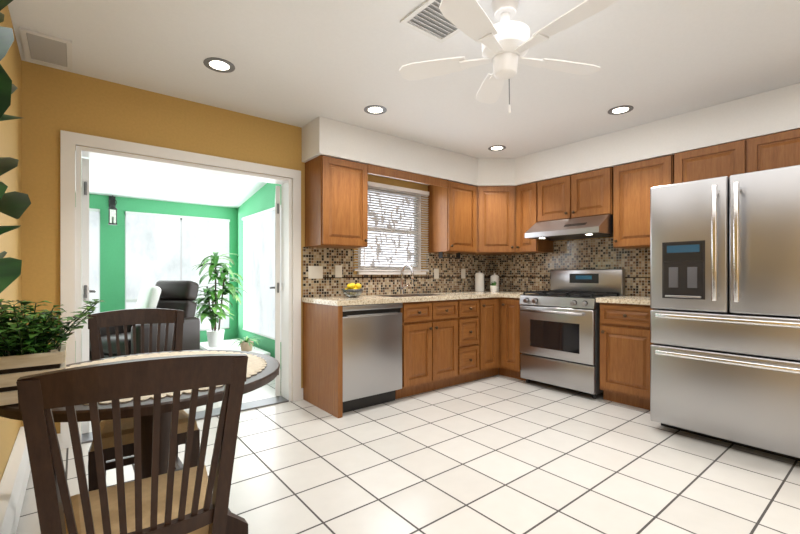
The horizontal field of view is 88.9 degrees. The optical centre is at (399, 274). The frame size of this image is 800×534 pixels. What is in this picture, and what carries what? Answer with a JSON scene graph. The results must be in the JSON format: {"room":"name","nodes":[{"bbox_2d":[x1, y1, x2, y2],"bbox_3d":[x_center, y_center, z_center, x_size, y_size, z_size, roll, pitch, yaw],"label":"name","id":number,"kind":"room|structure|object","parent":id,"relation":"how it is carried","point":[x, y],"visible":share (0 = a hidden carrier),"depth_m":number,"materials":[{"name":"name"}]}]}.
{"room":"kitchen","nodes":[
{"label":"kitchen","id":0,"kind":"room"},
{"bbox_2d":[0,5,21,481],"bbox_3d":[-0.726,-0.100,0.374,0.150,2.440,5.350,0,0,-38],"label":"wall","id":1,"kind":"structure","parent":0,"point":[11,147],"depth_m":2.12,"materials":[{"name":"yellow paint"}]},
{"bbox_2d":[0,426,30,533],"bbox_3d":[-1.559,1.015,1.597,0.062,0.210,2.200,0,0,-38],"label":"baseboard heater","id":2,"kind":"object","parent":1,"relation":"attached to","point":[14,481],"visible":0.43,"depth_m":1.83,"materials":[{"name":"white painted metal"}]},
{"bbox_2d":[57,388,302,445],"bbox_3d":[0.009,1.070,1.065,1.856,0.100,5.177,0,0,-38],"label":"baseboard","id":3,"kind":"structure","parent":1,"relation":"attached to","point":[58,435],"depth_m":2.62,"materials":[{"name":"white"}]},
{"bbox_2d":[75,192,236,362],"bbox_3d":[-4.124,0.065,4.808,4.490,2.110,0.120,0,0,-38],"label":"wall","id":4,"kind":"structure","parent":0,"point":[112,266],"depth_m":5.20,"materials":[{"name":"green paint"}]},
{"bbox_2d":[75,212,99,340],"bbox_3d":[-4.183,-0.005,4.761,1.100,1.610,0.060,0,0,-39],"label":"window","id":5,"kind":"structure","parent":4,"relation":"in","point":[99,212],"depth_m":5.08,"materials":[{"name":"white"}]},
{"bbox_2d":[89,208,99,313],"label":"shades","id":6,"kind":"object","parent":4,"relation":"attached to","point":[93,213],"depth_m":5.01,"materials":[{"name":"white fabric"}]},
{"bbox_2d":[108,195,116,224],"bbox_3d":[-3.568,-0.797,5.064,0.097,0.365,0.165,0,0,-38],"label":"lantern","id":7,"kind":"object","parent":4,"relation":"attached to","point":[112,201],"visible":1,"depth_m":5.02,"materials":[{"name":"black metal"}]},
{"bbox_2d":[125,211,229,330],"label":"window","id":8,"kind":"structure","parent":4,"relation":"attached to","point":[152,249],"depth_m":5.52,"materials":[{"name":"white"}]},
{"bbox_2d":[75,151,266,207],"bbox_3d":[-3.284,-1.205,3.752,4.490,0.470,2.819,0,0,-38],"label":"ceiling","id":9,"kind":"structure","parent":0,"point":[118,179],"depth_m":4.93,"materials":[{"name":"paint"}]},
{"bbox_2d":[22,61,484,432],"bbox_3d":[-0.618,-0.100,3.974,4.800,2.440,0.150,0,0,-38],"label":"wall","id":10,"kind":"structure","parent":0,"point":[55,101],"depth_m":2.76,"materials":[{"name":"yellow paint"}]},
{"bbox_2d":[81,158,95,433],"bbox_3d":[-2.393,0.149,3.140,0.096,1.918,0.731,0,0,-38],"label":"french door","id":11,"kind":"structure","parent":10,"relation":"in","point":[85,291],"depth_m":2.85,"materials":[{"name":"white wood"}]},
{"bbox_2d":[60,130,300,448],"bbox_3d":[-1.588,0.098,3.201,1.650,2.046,0.192,0,0,-38],"label":"door frame","id":12,"kind":"structure","parent":10,"relation":"attached to","point":[69,141],"depth_m":3.10,"materials":[{"name":"white wood"}]},
{"bbox_2d":[270,186,279,395],"bbox_3d":[-1.218,0.149,4.060,0.295,1.918,0.690,0,0,-38],"label":"french door","id":13,"kind":"structure","parent":10,"relation":"in","point":[277,282],"depth_m":3.72,"materials":[{"name":"white wood"}]},
{"bbox_2d":[357,188,425,274],"bbox_3d":[-0.100,-0.455,4.326,0.890,0.909,0.145,0,0,-38],"label":"window","id":14,"kind":"structure","parent":10,"relation":"in","point":[388,273],"depth_m":4.36,"materials":[{"name":"white"}]},
{"bbox_2d":[354,181,428,270],"bbox_3d":[-0.065,-0.478,4.266,0.970,0.889,0.042,0,0,-38],"label":"window blind","id":15,"kind":"object","parent":14,"relation":"attached to","point":[386,187],"visible":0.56,"depth_m":4.28,"materials":[{"name":"white plastic"}]},
{"bbox_2d":[303,247,490,296],"bbox_3d":[0.160,-0.022,4.487,2.637,0.452,0.012,0,0,-39],"label":"backsplash","id":16,"kind":"structure","parent":10,"relation":"attached to","point":[450,280],"depth_m":4.27,"materials":[{"name":"tile"}]},
{"bbox_2d":[308,266,322,278],"bbox_3d":[-0.770,-0.020,3.731,0.145,0.115,0.012,0,0,-38],"label":"switch plate","id":17,"kind":"object","parent":16,"relation":"attached to","point":[315,272],"visible":1,"depth_m":3.73,"materials":[{"name":"white plastic"}]},
{"bbox_2d":[335,265,341,276],"bbox_3d":[-0.584,-0.030,3.882,0.075,0.115,0.007,0,0,-38],"label":"electrical outlet plate","id":18,"kind":"object","parent":16,"relation":"attached to","point":[338,270],"visible":1,"depth_m":3.88,"materials":[{"name":"white plastic"}]},
{"bbox_2d":[434,269,438,278],"bbox_3d":[0.418,-0.010,4.679,0.075,0.115,0.007,0,0,-38],"label":"electrical outlet plate","id":19,"kind":"object","parent":16,"relation":"attached to","point":[436,273],"visible":1,"depth_m":4.68,"materials":[{"name":"white plastic"}]},
{"bbox_2d":[461,269,465,277],"bbox_3d":[0.770,-0.010,4.959,0.075,0.115,0.007,0,0,-38],"label":"electrical outlet plate","id":20,"kind":"object","parent":16,"relation":"attached to","point":[463,273],"visible":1,"depth_m":4.96,"materials":[{"name":"white plastic"}]},
{"bbox_2d":[237,183,280,369],"bbox_3d":[-1.537,-0.125,5.065,0.120,2.490,2.699,0,0,-38],"label":"wall","id":21,"kind":"structure","parent":0,"point":[262,199],"depth_m":5.60,"materials":[{"name":"green paint"}]},
{"bbox_2d":[242,207,274,339],"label":"shades","id":22,"kind":"object","parent":21,"relation":"attached to","point":[258,228],"depth_m":5.32,"materials":[{"name":"white fabric"}]},
{"bbox_2d":[8,0,799,157],"bbox_3d":[1.047,-1.370,1.881,4.800,0.100,5.500,0,0,-38],"label":"ceiling","id":23,"kind":"structure","parent":0,"point":[300,63],"depth_m":2.52,"materials":[{"name":"paint"}]},
{"bbox_2d":[19,27,71,70],"bbox_3d":[-2.065,-1.313,2.395,0.220,0.011,0.400,0,0,-38],"label":"ceiling vent","id":24,"kind":"object","parent":23,"relation":"in","point":[43,48],"visible":0.94,"depth_m":2.37,"materials":[{"name":"white metal"}]},
{"bbox_2d":[203,57,234,72],"bbox_3d":[-1.138,-1.317,2.571,0.184,0.003,0.184,0,0,-38],"label":"recessed light","id":25,"kind":"object","parent":23,"relation":"in","point":[221,65],"visible":1,"depth_m":2.57,"materials":[{"name":"silver metal"}]},
{"bbox_2d":[364,105,386,114],"bbox_3d":[-0.197,-1.317,3.268,0.184,0.003,0.184,0,0,-38],"label":"recessed light","id":26,"kind":"object","parent":23,"relation":"in","point":[375,109],"visible":1,"depth_m":3.26,"materials":[{"name":"silver metal"}]},
{"bbox_2d":[400,0,460,42],"bbox_3d":[0.210,-1.312,2.097,0.300,0.015,0.300,0,0,-38],"label":"ceiling vent","id":27,"kind":"object","parent":23,"relation":"in","point":[428,18],"visible":0.71,"depth_m":2.13,"materials":[{"name":"white metal"}]},
{"bbox_2d":[488,145,505,150],"bbox_3d":[1.011,-1.317,4.255,0.184,0.003,0.184,0,0,-38],"label":"recessed light","id":28,"kind":"object","parent":23,"relation":"in","point":[497,147],"visible":1,"depth_m":4.26,"materials":[{"name":"silver metal"}]},
{"bbox_2d":[399,0,617,113],"bbox_3d":[0.523,-1.054,1.946,1.034,0.528,1.006,0,0,-38],"label":"ceiling fan","id":29,"kind":"object","parent":23,"relation":"hanging from","point":[507,42],"visible":1,"depth_m":1.92,"materials":[{"name":"white"}]},
{"bbox_2d":[608,105,633,114],"bbox_3d":[1.768,-1.317,3.272,0.184,0.003,0.184,0,0,-38],"label":"recessed light","id":30,"kind":"object","parent":23,"relation":"in","point":[618,110],"visible":1,"depth_m":3.27,"materials":[{"name":"silver metal"}]},
{"bbox_2d":[16,368,799,533],"bbox_3d":[-0.641,1.150,2.340,6.870,0.060,8.320,0,0,-38],"label":"floor","id":31,"kind":"structure","parent":0,"point":[498,454],"depth_m":2.33,"materials":[{"name":"tile"}]},
{"bbox_2d":[0,0,30,292],"bbox_3d":[-0.639,0.197,0.565,0.200,1.847,0.534,0,0,-38],"label":"fiddle-leaf fig plant","id":32,"kind":"object","parent":31,"relation":"on","point":[15,204],"visible":1,"depth_m":0.55,"materials":[{"name":"green plant"}]},
{"bbox_2d":[16,354,247,533],"bbox_3d":[-0.662,0.647,1.056,0.406,0.945,0.533,0,0,-34],"label":"chair","id":33,"kind":"object","parent":31,"relation":"on","point":[185,500],"visible":1,"depth_m":0.88,"materials":[{"name":"brown wood"}]},
{"bbox_2d":[0,350,279,533],"bbox_3d":[-0.933,0.745,1.558,0.910,0.750,0.910,0,0,-38],"label":"dining table","id":34,"kind":"object","parent":31,"relation":"on","point":[236,524],"visible":0.31,"depth_m":1.49,"materials":[{"name":"brown wood"}]},
{"bbox_2d":[66,351,266,404],"bbox_3d":[-0.933,0.367,1.558,0.810,0.003,0.810,0,0,-38],"label":"placemat","id":35,"kind":"object","parent":34,"relation":"on","point":[255,364],"visible":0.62,"depth_m":1.72,"materials":[{"name":"beige fabric"}]},
{"bbox_2d":[0,299,103,405],"bbox_3d":[-1.081,0.217,1.215,0.343,0.295,0.386,0,0,-38],"label":"potted plant","id":36,"kind":"object","parent":35,"relation":"on","point":[26,350],"visible":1,"depth_m":1.19,"materials":[{"name":"green plant"}]},
{"bbox_2d":[88,308,199,490],"bbox_3d":[-1.189,0.647,1.888,0.416,0.945,0.539,0,0,-38],"label":"chair","id":37,"kind":"object","parent":31,"relation":"on","point":[126,317],"visible":0.33,"depth_m":1.96,"materials":[{"name":"brown wood"}]},
{"bbox_2d":[89,280,199,359],"bbox_3d":[-2.844,0.596,4.627,0.860,1.048,0.982,0,0,17],"label":"recliner","id":38,"kind":"object","parent":31,"relation":"on","point":[178,294],"visible":0.33,"depth_m":4.64,"materials":[{"name":"black leather"}]},
{"bbox_2d":[135,285,160,308],"bbox_3d":[-2.957,0.317,4.777,0.400,0.372,0.194,0,0,42],"label":"pillow","id":39,"kind":"object","parent":38,"relation":"on","point":[149,296],"visible":0.6,"depth_m":4.68,"materials":[{"name":"white fabric"}]},
{"bbox_2d":[200,339,269,355],"bbox_3d":[-2.173,1.028,5.229,0.530,0.185,1.350,0,0,-38],"label":"bench","id":40,"kind":"object","parent":31,"relation":"on","point":[227,344],"visible":0.23,"depth_m":5.23,"materials":[{"name":"white"}]},
{"bbox_2d":[193,252,247,346],"bbox_3d":[-2.387,0.320,5.324,0.788,1.228,0.762,0,0,-38],"label":"potted plant","id":41,"kind":"object","parent":40,"relation":"on","point":[215,336],"visible":0.98,"depth_m":5.28,"materials":[{"name":"white"}]},
{"bbox_2d":[230,336,262,350],"bbox_3d":[-1.901,0.847,5.010,0.418,0.174,0.461,0,0,-38],"label":"potted plant","id":42,"kind":"object","parent":40,"relation":"on","point":[246,345],"visible":1,"depth_m":4.95,"materials":[{"name":"beige ceramic"}]},
{"bbox_2d":[343,303,402,412],"bbox_3d":[-0.400,0.684,3.629,0.606,0.872,0.602,0,0,-38],"label":"dishwasher","id":43,"kind":"object","parent":31,"relation":"on","point":[372,354],"visible":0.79,"depth_m":3.39,"materials":[{"name":"grey metal"}]},
{"bbox_2d":[395,294,458,398],"bbox_3d":[0.109,0.682,4.058,0.718,0.874,0.616,0,0,-38],"label":"base cabinet","id":44,"kind":"object","parent":31,"relation":"on","point":[446,343],"depth_m":3.81,"materials":[{"name":"brown wood"}]},
{"bbox_2d":[302,290,522,305],"bbox_3d":[0.351,0.225,4.238,2.646,0.040,0.636,0,0,-39],"label":"countertop","id":45,"kind":"structure","parent":44,"relation":"in","point":[375,299],"depth_m":3.64,"materials":[{"name":"stone"}]},
{"bbox_2d":[342,283,363,297],"bbox_3d":[-0.424,0.139,3.649,0.200,0.131,0.200,0,0,-38],"label":"lemon bowl","id":46,"kind":"object","parent":45,"relation":"on","point":[352,290],"visible":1,"depth_m":3.59,"materials":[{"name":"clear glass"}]},
{"bbox_2d":[400,264,413,293],"bbox_3d":[0.097,0.045,4.236,0.113,0.318,0.208,0,0,-38],"label":"faucet","id":47,"kind":"object","parent":45,"relation":"on","point":[412,277],"visible":1,"depth_m":4.25,"materials":[{"name":"silver metal"}]},
{"bbox_2d":[475,271,483,291],"bbox_3d":[0.959,0.081,4.915,0.113,0.246,0.113,0,0,-39],"label":"canister","id":48,"kind":"object","parent":45,"relation":"on","point":[479,281],"depth_m":4.87,"materials":[{"name":"white ceramic"}]},
{"bbox_2d":[490,281,497,291],"bbox_3d":[1.100,0.140,4.785,0.090,0.128,0.090,0,0,-38],"label":"potted plant","id":49,"kind":"object","parent":45,"relation":"on","point":[493,287],"visible":0.96,"depth_m":4.75,"materials":[{"name":"white"}]},
{"bbox_2d":[490,273,498,290],"bbox_3d":[1.148,0.093,4.951,0.103,0.221,0.103,0,0,-39],"label":"canister","id":50,"kind":"object","parent":45,"relation":"on","point":[494,277],"depth_m":4.91,"materials":[{"name":"white ceramic"}]},
{"bbox_2d":[431,294,486,383],"bbox_3d":[0.515,0.682,4.381,0.454,0.874,0.616,0,0,-38],"label":"base cabinet","id":51,"kind":"object","parent":31,"relation":"on","point":[472,312],"depth_m":4.19,"materials":[{"name":"brown wood"}]},
{"bbox_2d":[487,297,498,376],"bbox_3d":[0.751,0.682,4.569,0.285,0.874,0.616,0,0,-38],"label":"base cabinet","id":52,"kind":"object","parent":31,"relation":"on","point":[492,303],"depth_m":4.39,"materials":[{"name":"brown wood"}]},
{"bbox_2d":[499,297,525,380],"bbox_3d":[1.408,0.682,4.540,0.616,0.874,0.286,0,0,-38],"label":"base cabinet","id":53,"kind":"object","parent":31,"relation":"on","point":[509,308],"depth_m":4.36,"materials":[{"name":"brown wood"}]},
{"bbox_2d":[501,292,536,297],"bbox_3d":[1.415,0.225,4.514,0.636,0.040,0.237,0,0,-39],"label":"countertop","id":54,"kind":"structure","parent":53,"relation":"in","point":[505,294],"depth_m":4.37,"materials":[{"name":"stone"}]},
{"bbox_2d":[520,269,624,398],"bbox_3d":[1.695,0.532,4.082,0.713,1.175,0.772,0,0,-38],"label":"range","id":55,"kind":"object","parent":31,"relation":"on","point":[560,333],"visible":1,"depth_m":3.92,"materials":[{"name":"grey metal"}]},
{"bbox_2d":[600,302,654,409],"bbox_3d":[2.150,0.682,3.607,0.616,0.874,0.490,0,0,-38],"label":"base cabinet","id":56,"kind":"object","parent":31,"relation":"on","point":[625,343],"depth_m":3.44,"materials":[{"name":"brown wood"}]},
{"bbox_2d":[596,295,649,304],"bbox_3d":[2.137,0.225,3.607,0.636,0.040,0.505,0,0,-39],"label":"countertop","id":57,"kind":"structure","parent":56,"relation":"in","point":[640,300],"depth_m":3.49,"materials":[{"name":"stone"}]},
{"bbox_2d":[650,165,799,460],"bbox_3d":[2.416,0.245,2.854,1.005,1.750,0.904,0,0,-38],"label":"refrigerator","id":58,"kind":"object","parent":31,"relation":"on","point":[725,306],"visible":1,"depth_m":2.58,"materials":[{"name":"grey metal"}]},
{"bbox_2d":[302,83,799,185],"bbox_3d":[1.129,-1.164,3.260,2.647,0.308,3.137,0,0,-38],"label":"soffit","id":59,"kind":"structure","parent":0,"point":[765,113],"depth_m":3.63,"materials":[{"name":"white paint"}]},
{"bbox_2d":[305,155,368,248],"bbox_3d":[-0.573,-0.629,3.701,0.470,0.758,0.326,0,0,-38],"label":"upper cabinet","id":60,"kind":"object","parent":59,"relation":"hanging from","point":[336,190],"depth_m":3.56,"materials":[{"name":"brown wood"}]},
{"bbox_2d":[428,180,484,254],"bbox_3d":[0.636,-0.629,4.630,0.520,0.758,0.377,0,0,-38],"label":"upper cabinet","id":61,"kind":"object","parent":59,"relation":"hanging from","point":[452,210],"depth_m":4.49,"materials":[{"name":"brown wood"}]},
{"bbox_2d":[439,252,459,258],"bbox_3d":[0.559,-0.214,4.598,0.288,0.068,0.060,0,0,-38],"label":"paper towel holder","id":62,"kind":"object","parent":61,"relation":"attached to","point":[456,257],"visible":0.98,"depth_m":4.59,"materials":[{"name":"black metal"}]},
{"bbox_2d":[477,186,528,254],"bbox_3d":[1.115,-0.629,4.821,0.724,0.758,0.674,0,0,-38],"label":"upper cabinet","id":63,"kind":"object","parent":59,"relation":"hanging from","point":[481,220],"depth_m":4.63,"materials":[{"name":"brown wood"}]},
{"bbox_2d":[517,181,552,253],"bbox_3d":[1.506,-0.629,4.604,0.383,0.758,0.388,0,0,-38],"label":"upper cabinet","id":64,"kind":"object","parent":59,"relation":"hanging from","point":[528,195],"depth_m":4.51,"materials":[{"name":"brown wood"}]},
{"bbox_2d":[541,177,560,221],"bbox_3d":[1.749,-0.786,4.344,0.326,0.443,0.448,0,0,-38],"label":"upper cabinet","id":65,"kind":"object","parent":59,"relation":"hanging from","point":[551,188],"depth_m":4.29,"materials":[{"name":"brown wood"}]},
{"bbox_2d":[561,167,612,219],"bbox_3d":[1.952,-0.786,4.088,0.326,0.443,0.458,0,0,-38],"label":"upper cabinet","id":66,"kind":"object","parent":59,"relation":"hanging from","point":[586,194],"depth_m":3.98,"materials":[{"name":"brown wood"}]},
{"bbox_2d":[525,214,612,240],"bbox_3d":[1.759,-0.469,4.140,0.540,0.187,0.774,0,0,-38],"label":"range hood","id":67,"kind":"object","parent":66,"relation":"attached to","point":[598,226],"visible":0.96,"depth_m":3.96,"materials":[{"name":"silver metal"}]},
{"bbox_2d":[613,155,668,248],"bbox_3d":[2.255,-0.629,3.707,0.326,0.758,0.485,0,0,-38],"label":"upper cabinet","id":68,"kind":"object","parent":59,"relation":"hanging from","point":[632,182],"depth_m":3.65,"materials":[{"name":"brown wood"}]},
{"bbox_2d":[669,142,732,184],"bbox_3d":[2.574,-0.832,3.291,0.346,0.353,0.533,0,0,-38],"label":"upper cabinet","id":69,"kind":"object","parent":59,"relation":"hanging from","point":[715,161],"depth_m":3.24,"materials":[{"name":"brown wood"}]},
{"bbox_2d":[733,128,799,174],"bbox_3d":[2.827,-0.832,2.973,0.346,0.353,0.533,0,0,-38],"label":"upper cabinet","id":70,"kind":"object","parent":59,"relation":"hanging from","point":[781,149],"depth_m":2.93,"materials":[{"name":"brown wood"}]},
{"bbox_2d":[509,237,641,295],"bbox_3d":[2.913,-0.100,3.269,0.150,2.440,5.350,0,0,-38],"label":"wall","id":71,"kind":"structure","parent":0,"point":[579,239],"depth_m":4.33,"materials":[{"name":"brown tile"}]},
{"bbox_2d":[491,237,649,295],"bbox_3d":[1.867,-0.086,4.450,0.012,0.579,2.160,0,0,-39],"label":"backsplash","id":72,"kind":"structure","parent":71,"relation":"attached to","point":[522,272],"depth_m":4.43,"materials":[{"name":"tile"}]}
]}

